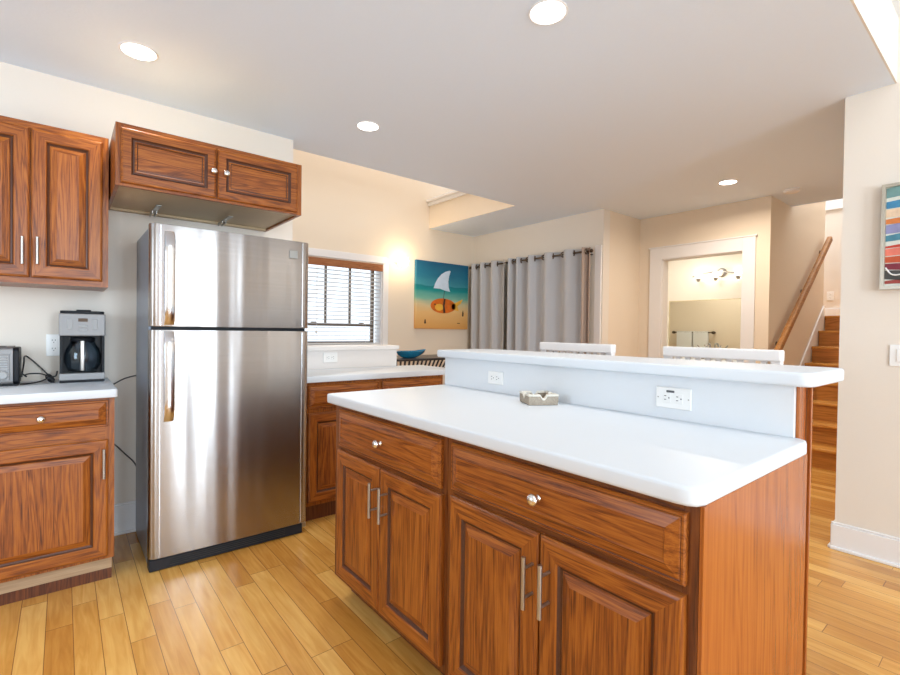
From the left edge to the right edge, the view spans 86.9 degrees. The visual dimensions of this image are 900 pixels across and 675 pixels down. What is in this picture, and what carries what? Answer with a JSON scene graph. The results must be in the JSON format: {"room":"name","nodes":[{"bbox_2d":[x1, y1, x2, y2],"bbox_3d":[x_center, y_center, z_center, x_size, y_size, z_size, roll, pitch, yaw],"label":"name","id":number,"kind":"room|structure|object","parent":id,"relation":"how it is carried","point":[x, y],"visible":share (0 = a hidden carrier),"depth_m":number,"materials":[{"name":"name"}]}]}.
{"room":"kitchen","nodes":[
{"label":"kitchen","id":0,"kind":"room"},
{"bbox_2d":[0,62,292,503],"bbox_3d":[-2.920,-1.394,2.892,3.360,5.000,1.662,0,1,-39],"label":"wall","id":1,"kind":"structure","parent":0,"point":[27,315],"depth_m":2.68,"materials":[{"name":"beige paint"}]},
{"bbox_2d":[46,334,59,355],"bbox_3d":[-2.101,0.040,2.517,0.062,0.115,0.008,0,1,-39],"label":"wall outlet","id":2,"kind":"object","parent":1,"relation":"attached to","point":[52,340],"visible":0.93,"depth_m":2.51,"materials":[{"name":"white plastic"}]},
{"bbox_2d":[50,339,57,342],"bbox_3d":[-2.099,0.018,2.514,0.033,0.026,0.002,0,1,-39],"label":"socket","id":3,"kind":"object","parent":2,"relation":"attached to","point":[51,340],"depth_m":2.51,"materials":[{"name":"white plastic"}]},
{"bbox_2d":[50,347,57,351],"bbox_3d":[-2.100,0.062,2.515,0.033,0.026,0.002,0,1,-39],"label":"socket","id":4,"kind":"object","parent":2,"relation":"attached to","point":[52,349],"depth_m":2.52,"materials":[{"name":"white plastic"}]},
{"bbox_2d":[0,115,108,290],"bbox_3d":[-2.034,-0.628,2.309,0.590,0.748,0.390,0,1,-39],"label":"upper cabinet","id":5,"kind":"object","parent":1,"relation":"attached to","point":[54,181],"visible":1,"depth_m":2.24,"materials":[{"name":"brown wood"}]},
{"bbox_2d":[114,500,135,535],"bbox_3d":[-1.523,1.036,2.999,1.050,0.175,0.028,0,1,-39],"label":"baseboard","id":6,"kind":"structure","parent":1,"relation":"attached to","point":[124,513],"depth_m":2.72,"materials":[{"name":"white paint"}]},
{"bbox_2d":[114,444,135,465],"bbox_3d":[-1.869,0.674,2.716,0.153,0.199,0.007,0,1,-39],"label":"cord","id":7,"kind":"object","parent":1,"relation":"attached to","point":[122,451],"visible":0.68,"depth_m":2.72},
{"bbox_2d":[108,121,301,231],"bbox_3d":[-1.370,-0.840,2.667,0.875,0.308,0.664,0,1,-39],"label":"upper cabinet","id":8,"kind":"object","parent":1,"relation":"attached to","point":[154,173],"visible":1,"depth_m":2.45,"materials":[{"name":"brown wood"}]},
{"bbox_2d":[307,345,398,369],"bbox_3d":[-0.790,0.593,3.618,0.855,1.064,0.135,0,1,-39],"label":"wall","id":9,"kind":"structure","parent":0,"point":[348,356],"depth_m":3.59,"materials":[{"name":"white paint"}]},
{"bbox_2d":[323,352,336,362],"bbox_3d":[-0.875,0.145,3.470,0.110,0.074,0.008,0,1,-39],"label":"wall outlet","id":10,"kind":"object","parent":9,"relation":"attached to","point":[328,357],"visible":1,"depth_m":3.46,"materials":[{"name":"white plastic"}]},
{"bbox_2d":[292,149,473,384],"bbox_3d":[0.854,-1.402,7.127,8.080,5.000,0.140,0,1,-39],"label":"wall","id":11,"kind":"structure","parent":0,"point":[346,207],"depth_m":5.76,"materials":[{"name":"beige paint"}]},
{"bbox_2d":[308,247,388,345],"bbox_3d":[-1.236,-0.406,5.411,1.215,1.120,0.200,0,1,-39],"label":"window","id":12,"kind":"structure","parent":11,"relation":"in","point":[381,333],"depth_m":5.68,"materials":[{"name":"white paint"}]},
{"bbox_2d":[307,256,382,343],"bbox_3d":[-1.212,-0.396,5.381,0.975,0.942,0.103,0,1,-39],"label":"window blind","id":13,"kind":"object","parent":12,"relation":"attached to","point":[311,260],"visible":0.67,"depth_m":5.37,"materials":[{"name":"white plastic"}]},
{"bbox_2d":[395,257,408,266],"bbox_3d":[-0.592,-0.917,5.772,0.168,0.110,0.152,0,1,-39],"label":"wall sconce","id":14,"kind":"object","parent":11,"relation":"attached to","point":[403,261],"visible":1,"depth_m":5.74,"materials":[{"name":"white glass"}]},
{"bbox_2d":[414,259,467,328],"bbox_3d":[-0.102,-0.546,6.252,0.874,0.868,0.040,0,1,-39],"label":"canvas","id":15,"kind":"object","parent":11,"relation":"attached to","point":[440,289],"visible":1,"depth_m":6.21},
{"bbox_2d":[0,0,894,236],"bbox_3d":[0.247,-1.527,3.659,9.000,0.330,4.466,0,1,-39],"label":"ceiling","id":16,"kind":"structure","parent":0,"point":[638,109],"depth_m":2.50,"materials":[{"name":"paint"}]},
{"bbox_2d":[118,41,158,61],"bbox_3d":[-1.486,-1.363,2.267,0.162,0.006,0.162,0,1,-39],"label":"recessed light","id":17,"kind":"object","parent":16,"relation":"in","point":[138,51],"visible":1,"depth_m":2.26,"materials":[{"name":"white paint"}]},
{"bbox_2d":[356,121,379,130],"bbox_3d":[-0.529,-1.361,3.062,0.152,0.006,0.152,0,1,-39],"label":"recessed light","id":18,"kind":"object","parent":16,"relation":"in","point":[362,125],"visible":1,"depth_m":3.06,"materials":[{"name":"white paint"}]},
{"bbox_2d":[528,0,567,24],"bbox_3d":[0.403,-1.334,1.950,0.162,0.006,0.162,0,1,-39],"label":"recessed light","id":19,"kind":"object","parent":16,"relation":"in","point":[543,12],"visible":1,"depth_m":1.95,"materials":[{"name":"white paint"}]},
{"bbox_2d":[718,179,737,184],"bbox_3d":[2.395,-1.336,4.089,0.152,0.006,0.152,0,1,-39],"label":"recessed light","id":20,"kind":"object","parent":16,"relation":"in","point":[730,181],"visible":1,"depth_m":4.09,"materials":[{"name":"white paint"}]},
{"bbox_2d":[783,188,799,193],"bbox_3d":[3.080,-1.318,4.282,0.124,0.030,0.124,0,1,-39],"label":"smoke detector","id":21,"kind":"object","parent":16,"relation":"attached to","point":[790,190],"visible":1,"depth_m":4.25,"materials":[{"name":"white paint"}]},
{"bbox_2d":[0,467,899,674],"bbox_3d":[2.577,1.211,2.438,11.320,0.050,9.720,0,1,-39],"label":"floor","id":22,"kind":"structure","parent":0,"point":[280,606],"depth_m":1.94,"materials":[{"name":"brown wood"}]},
{"bbox_2d":[0,397,114,605],"bbox_3d":[-1.939,0.699,2.257,0.526,0.859,0.641,0,1,-39],"label":"base cabinet","id":23,"kind":"object","parent":22,"relation":"on","point":[57,457],"visible":1,"depth_m":2.08,"materials":[{"name":"brown wood"}]},
{"bbox_2d":[0,378,117,404],"bbox_3d":[-2.035,0.249,2.177,0.795,0.038,0.626,0,1,-39],"label":"countertop","id":24,"kind":"structure","parent":23,"relation":"on","point":[44,391],"depth_m":2.12,"materials":[{"name":"white stone"}]},
{"bbox_2d":[0,346,20,386],"bbox_3d":[-2.190,0.134,2.228,0.257,0.186,0.185,0,1,-39],"label":"toaster","id":25,"kind":"object","parent":24,"relation":"on","point":[10,356],"visible":1,"depth_m":2.23,"materials":[{"name":"metal"}]},
{"bbox_2d":[23,373,46,376],"bbox_3d":[-2.076,0.186,2.371,0.096,0.022,0.017,0,1,-39],"label":"power cord","id":26,"kind":"object","parent":24,"relation":"on","point":[27,373],"visible":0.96,"depth_m":2.37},
{"bbox_2d":[21,355,51,379],"bbox_3d":[-2.082,0.159,2.400,0.125,0.135,0.150,0,1,-39],"label":"power cord","id":27,"kind":"object","parent":24,"relation":"on","point":[40,367],"visible":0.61,"depth_m":2.42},
{"bbox_2d":[20,377,54,384],"bbox_3d":[-2.019,0.213,2.347,0.062,0.028,0.156,1,1,10],"label":"power cord","id":28,"kind":"object","parent":24,"relation":"on","point":[52,377],"visible":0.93,"depth_m":2.35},
{"bbox_2d":[46,371,57,381],"bbox_3d":[-2.013,0.197,2.401,0.047,0.054,0.028,0,1,-39],"label":"bundle","id":29,"kind":"object","parent":24,"relation":"on","point":[49,377],"visible":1,"depth_m":2.39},
{"bbox_2d":[59,310,105,382],"bbox_3d":[-1.923,0.042,2.482,0.188,0.370,0.226,0,1,-39],"label":"coffee maker","id":30,"kind":"object","parent":24,"relation":"on","point":[81,332],"visible":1,"depth_m":2.42,"materials":[{"name":"black plastic"}]},
{"bbox_2d":[136,223,307,572],"bbox_3d":[-1.295,0.289,2.718,0.788,1.683,0.612,0,1,-39],"label":"refrigerator","id":31,"kind":"object","parent":22,"relation":"on","point":[222,340],"visible":1,"depth_m":2.47,"materials":[{"name":"metal"}]},
{"bbox_2d":[306,379,379,520],"bbox_3d":[-0.828,0.700,3.208,0.540,0.859,0.488,0,1,-39],"label":"base cabinet","id":32,"kind":"object","parent":22,"relation":"on","point":[321,414],"visible":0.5,"depth_m":2.94,"materials":[{"name":"brown wood"}]},
{"bbox_2d":[307,365,444,382],"bbox_3d":[-0.564,0.252,3.409,1.208,0.038,0.498,0,1,-39],"label":"countertop","id":33,"kind":"structure","parent":32,"relation":"on","point":[359,373],"depth_m":3.26,"materials":[{"name":"white stone"}]},
{"bbox_2d":[335,405,448,674],"bbox_3d":[-0.030,0.728,1.983,0.710,0.859,0.785,0,1,-39],"label":"base cabinet","id":34,"kind":"object","parent":22,"relation":"on","point":[391,507],"visible":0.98,"depth_m":1.69,"materials":[{"name":"brown wood"}]},
{"bbox_2d":[380,375,442,388],"bbox_3d":[-0.408,0.701,3.550,0.538,0.859,0.488,0,1,-39],"label":"base cabinet","id":35,"kind":"object","parent":22,"relation":"on","point":[402,382],"visible":0.16,"depth_m":3.34,"materials":[{"name":"brown wood"}]},
{"bbox_2d":[396,354,444,367],"bbox_3d":[-0.237,0.658,5.176,1.330,0.905,0.600,0,1,-39],"label":"dining table","id":36,"kind":"object","parent":22,"relation":"on","point":[421,358],"visible":0.24,"depth_m":4.82,"materials":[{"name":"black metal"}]},
{"bbox_2d":[397,349,425,357],"bbox_3d":[-0.394,0.164,4.868,0.357,0.086,0.200,0,1,-39],"label":"bowl","id":37,"kind":"object","parent":36,"relation":"on","point":[415,353],"visible":0.94,"depth_m":4.78,"materials":[{"name":"teal ceramic"}]},
{"bbox_2d":[540,342,615,355],"bbox_3d":[0.532,0.594,2.456,0.398,1.128,0.462,0,1,-39],"label":"bar stool","id":38,"kind":"object","parent":22,"relation":"on","point":[609,349],"visible":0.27,"depth_m":2.52,"materials":[{"name":"white paint"}]},
{"bbox_2d":[446,438,806,674],"bbox_3d":[0.463,0.743,1.382,0.715,0.859,0.765,0,1,-39],"label":"base cabinet","id":39,"kind":"object","parent":22,"relation":"on","point":[551,571],"visible":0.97,"depth_m":1.11,"materials":[{"name":"brown wood"}]},
{"bbox_2d":[327,384,806,506],"bbox_3d":[0.217,0.285,1.716,0.695,0.038,1.612,0,1,-39],"label":"countertop","id":40,"kind":"structure","parent":39,"relation":"on","point":[685,463],"depth_m":1.30,"materials":[{"name":"white stone"}]},
{"bbox_2d":[519,391,558,404],"bbox_3d":[0.357,0.244,1.917,0.124,0.042,0.124,1,1,-9],"label":"ashtray","id":41,"kind":"object","parent":40,"relation":"on","point":[527,397],"visible":1,"depth_m":1.86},
{"bbox_2d":[445,358,812,674],"bbox_3d":[0.508,0.642,1.968,0.105,1.044,1.585,0,1,-39],"label":"wall","id":42,"kind":"structure","parent":22,"relation":"on","point":[779,410],"depth_m":1.59,"materials":[{"name":"white paint"}]},
{"bbox_2d":[488,371,502,384],"bbox_3d":[0.215,0.191,2.239,0.008,0.060,0.100,0,1,-39],"label":"wall outlet","id":43,"kind":"object","parent":42,"relation":"attached to","point":[494,377],"visible":1,"depth_m":2.24,"materials":[{"name":"white plastic"}]},
{"bbox_2d":[437,349,843,386],"bbox_3d":[0.592,0.100,2.012,0.369,0.040,1.636,0,1,-39],"label":"countertop","id":44,"kind":"structure","parent":42,"relation":"on","point":[771,374],"depth_m":1.61,"materials":[{"name":"white stone"}]},
{"bbox_2d":[656,386,691,410],"bbox_3d":[0.746,0.203,1.586,0.008,0.070,0.118,0,1,-39],"label":"wall outlet","id":45,"kind":"object","parent":42,"relation":"attached to","point":[667,397],"visible":1,"depth_m":1.58,"materials":[{"name":"white plastic"}]},
{"bbox_2d":[663,392,670,402],"bbox_3d":[0.732,0.203,1.600,0.002,0.033,0.026,0,1,-39],"label":"socket","id":46,"kind":"object","parent":45,"relation":"attached to","point":[666,395],"depth_m":1.60,"materials":[{"name":"white plastic"}]},
{"bbox_2d":[675,394,682,403],"bbox_3d":[0.757,0.203,1.569,0.002,0.033,0.026,0,1,-39],"label":"socket","id":47,"kind":"object","parent":45,"relation":"attached to","point":[678,397],"depth_m":1.57,"materials":[{"name":"white plastic"}]},
{"bbox_2d":[674,357,736,361],"bbox_3d":[3.328,0.717,6.371,0.550,0.850,1.590,0,1,-39],"label":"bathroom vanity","id":48,"kind":"object","parent":22,"relation":"on","point":[674,357],"visible":0.02,"depth_m":6.29,"materials":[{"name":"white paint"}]},
{"bbox_2d":[663,346,783,364],"bbox_3d":[0.988,0.608,1.896,0.398,1.128,0.462,0,1,-39],"label":"bar stool","id":49,"kind":"object","parent":22,"relation":"on","point":[669,352],"visible":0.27,"depth_m":1.96,"materials":[{"name":"white paint"}]},
{"bbox_2d":[799,306,839,470],"bbox_3d":[3.904,0.389,5.562,2.780,1.544,2.300,0,1,-39],"label":"staircase","id":50,"kind":"structure","parent":22,"relation":"on","point":[822,349],"depth_m":4.79,"materials":[{"name":"brown wood"}]},
{"bbox_2d":[429,194,513,228],"bbox_3d":[0.209,-1.531,5.537,0.008,0.284,1.507,0,1,-39],"label":"wall","id":51,"kind":"structure","parent":0,"point":[466,206],"depth_m":5.62,"materials":[{"name":"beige paint"}]},
{"bbox_2d":[426,190,467,205],"bbox_3d":[0.223,-1.714,5.543,0.140,0.080,1.508,0,1,-39],"label":"trim","id":52,"kind":"structure","parent":51,"relation":"attached to","point":[452,194],"depth_m":5.82,"materials":[{"name":"white paint"}]},
{"bbox_2d":[473,209,609,354],"bbox_3d":[1.010,-0.132,5.871,0.120,2.500,2.053,0,1,-39],"label":"wall","id":53,"kind":"structure","parent":0,"point":[591,229],"depth_m":5.45,"materials":[{"name":"beige paint"}]},
{"bbox_2d":[469,249,592,268],"bbox_3d":[0.919,-0.931,5.799,0.114,0.050,1.957,0,1,-39],"label":"curtain rod","id":54,"kind":"object","parent":53,"relation":"attached to","point":[590,250],"visible":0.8,"depth_m":5.41,"materials":[{"name":"brown metal"}]},
{"bbox_2d":[471,260,504,349],"bbox_3d":[0.482,0.041,6.272,0.106,2.068,0.715,0,1,-39],"label":"curtain","id":55,"kind":"object","parent":54,"relation":"hanging from","point":[487,282],"visible":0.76,"depth_m":6.29,"materials":[{"name":"grey fabric"}]},
{"bbox_2d":[507,249,581,353],"bbox_3d":[1.066,0.059,5.557,0.106,2.068,1.121,0,1,-39],"label":"curtain","id":56,"kind":"object","parent":54,"relation":"hanging from","point":[544,294],"visible":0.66,"depth_m":5.48,"materials":[{"name":"grey fabric"}]},
{"bbox_2d":[581,247,590,353],"bbox_3d":[1.443,0.070,5.092,0.086,2.068,0.069,1,1,30],"label":"curtain","id":57,"kind":"object","parent":54,"relation":"hanging from","point":[585,270],"visible":0.52,"depth_m":5.08,"materials":[{"name":"beige fabric"}]},
{"bbox_2d":[594,245,601,354],"bbox_3d":[1.571,0.076,5.069,0.022,2.120,0.075,0,1,-39],"label":"trim","id":58,"kind":"structure","parent":53,"relation":"attached to","point":[598,248],"depth_m":5.05,"materials":[{"name":"white paint"}]},
{"bbox_2d":[608,211,639,356],"bbox_3d":[1.906,-0.113,5.354,0.618,2.500,0.120,0,1,-39],"label":"wall","id":59,"kind":"structure","parent":0,"point":[624,259],"depth_m":5.29,"materials":[{"name":"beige paint"}]},
{"bbox_2d":[638,198,756,356],"bbox_3d":[2.161,-0.114,5.626,0.120,2.500,2.600,0,1,-39],"label":"wall","id":60,"kind":"structure","parent":0,"point":[735,219],"depth_m":5.10,"materials":[{"name":"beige paint"}]},
{"bbox_2d":[648,234,757,362],"bbox_3d":[2.636,0.075,5.019,0.150,2.152,1.082,0,1,-39],"label":"trim","id":61,"kind":"structure","parent":60,"relation":"attached to","point":[745,245],"depth_m":5.00,"materials":[{"name":"white paint"}]},
{"bbox_2d":[667,254,741,359],"bbox_3d":[2.833,-0.113,6.251,1.712,2.500,2.720,0,1,-39],"label":"wall","id":62,"kind":"structure","parent":0,"point":[682,286],"depth_m":6.58,"materials":[{"name":"paint"}]},
{"bbox_2d":[668,298,740,348],"bbox_3d":[3.624,-0.148,6.436,0.012,0.741,1.326,0,1,-39],"label":"vanity mirror","id":63,"kind":"object","parent":62,"relation":"attached to","point":[716,322],"visible":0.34,"depth_m":6.55,"materials":[{"name":"clear glass"}]},
{"bbox_2d":[692,268,741,281],"bbox_3d":[3.587,-0.850,6.391,0.128,0.169,0.630,0,1,-39],"label":"vanity light","id":64,"kind":"object","parent":62,"relation":"attached to","point":[721,272],"visible":1,"depth_m":6.36,"materials":[{"name":"white glass"}]},
{"bbox_2d":[754,196,825,365],"bbox_3d":[3.700,-1.336,5.096,1.832,5.000,0.119,0,1,-39],"label":"wall","id":65,"kind":"structure","parent":0,"point":[789,240],"depth_m":4.79,"materials":[{"name":"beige paint"}]},
{"bbox_2d":[774,236,832,349],"bbox_3d":[3.732,-0.502,5.008,1.771,1.349,0.090,0,1,-39],"label":"handrail","id":66,"kind":"object","parent":65,"relation":"attached to","point":[780,344],"visible":0.93,"depth_m":4.89,"materials":[{"name":"brown wood"}]},
{"bbox_2d":[823,208,842,330],"bbox_3d":[5.155,-1.334,6.358,0.120,5.000,3.800,0,1,-39],"label":"wall","id":67,"kind":"structure","parent":0,"point":[833,218],"depth_m":6.32,"materials":[{"name":"beige paint"}]},
{"bbox_2d":[827,292,833,299],"bbox_3d":[5.083,-0.554,6.343,0.008,0.115,0.075,0,1,-39],"label":"wall outlet","id":68,"kind":"object","parent":67,"relation":"attached to","point":[830,295],"visible":1,"depth_m":6.34,"materials":[{"name":"white plastic"}]},
{"bbox_2d":[825,308,839,315],"bbox_3d":[4.993,-0.328,6.437,0.028,0.135,2.310,0,1,-39],"label":"baseboard","id":69,"kind":"structure","parent":67,"relation":"attached to","point":[828,311],"depth_m":6.32,"materials":[{"name":"white paint"}]},
{"bbox_2d":[825,198,842,210],"bbox_3d":[5.296,-1.763,6.075,0.020,0.130,3.200,0,1,-39],"label":"trim","id":70,"kind":"structure","parent":67,"relation":"attached to","point":[838,203],"depth_m":6.30,"materials":[{"name":"white paint"}]},
{"bbox_2d":[835,0,899,537],"bbox_3d":[5.603,-1.269,2.067,4.606,5.000,5.179,0,1,-39],"label":"wall","id":71,"kind":"structure","parent":0,"point":[867,497],"depth_m":2.54,"materials":[{"name":"beige paint"}]},
{"bbox_2d":[827,520,899,568],"bbox_3d":[3.811,1.151,0.685,0.148,0.150,5.207,0,1,-39],"label":"baseboard","id":72,"kind":"structure","parent":71,"relation":"attached to","point":[863,543],"depth_m":2.54,"materials":[{"name":"white paint"}]},
{"bbox_2d":[879,182,899,289],"bbox_3d":[2.450,-0.521,2.261,0.034,0.562,0.592,0,1,-39],"label":"painting","id":73,"kind":"object","parent":71,"relation":"attached to","point":[890,208],"visible":1,"depth_m":2.46,"materials":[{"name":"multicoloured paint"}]},
{"bbox_2d":[889,345,899,365],"bbox_3d":[2.325,0.094,2.432,0.010,0.111,0.111,0,1,-39],"label":"light switch","id":74,"kind":"object","parent":71,"relation":"attached to","point":[894,351],"visible":1,"depth_m":2.46,"materials":[{"name":"white plastic"}]},
{"bbox_2d":[850,0,898,82],"bbox_3d":[0.242,-1.488,0.771,5.344,0.330,0.008,0,1,-39],"label":"wall","id":75,"kind":"structure","parent":0,"point":[880,19],"depth_m":2.22,"materials":[{"name":"beige paint"}]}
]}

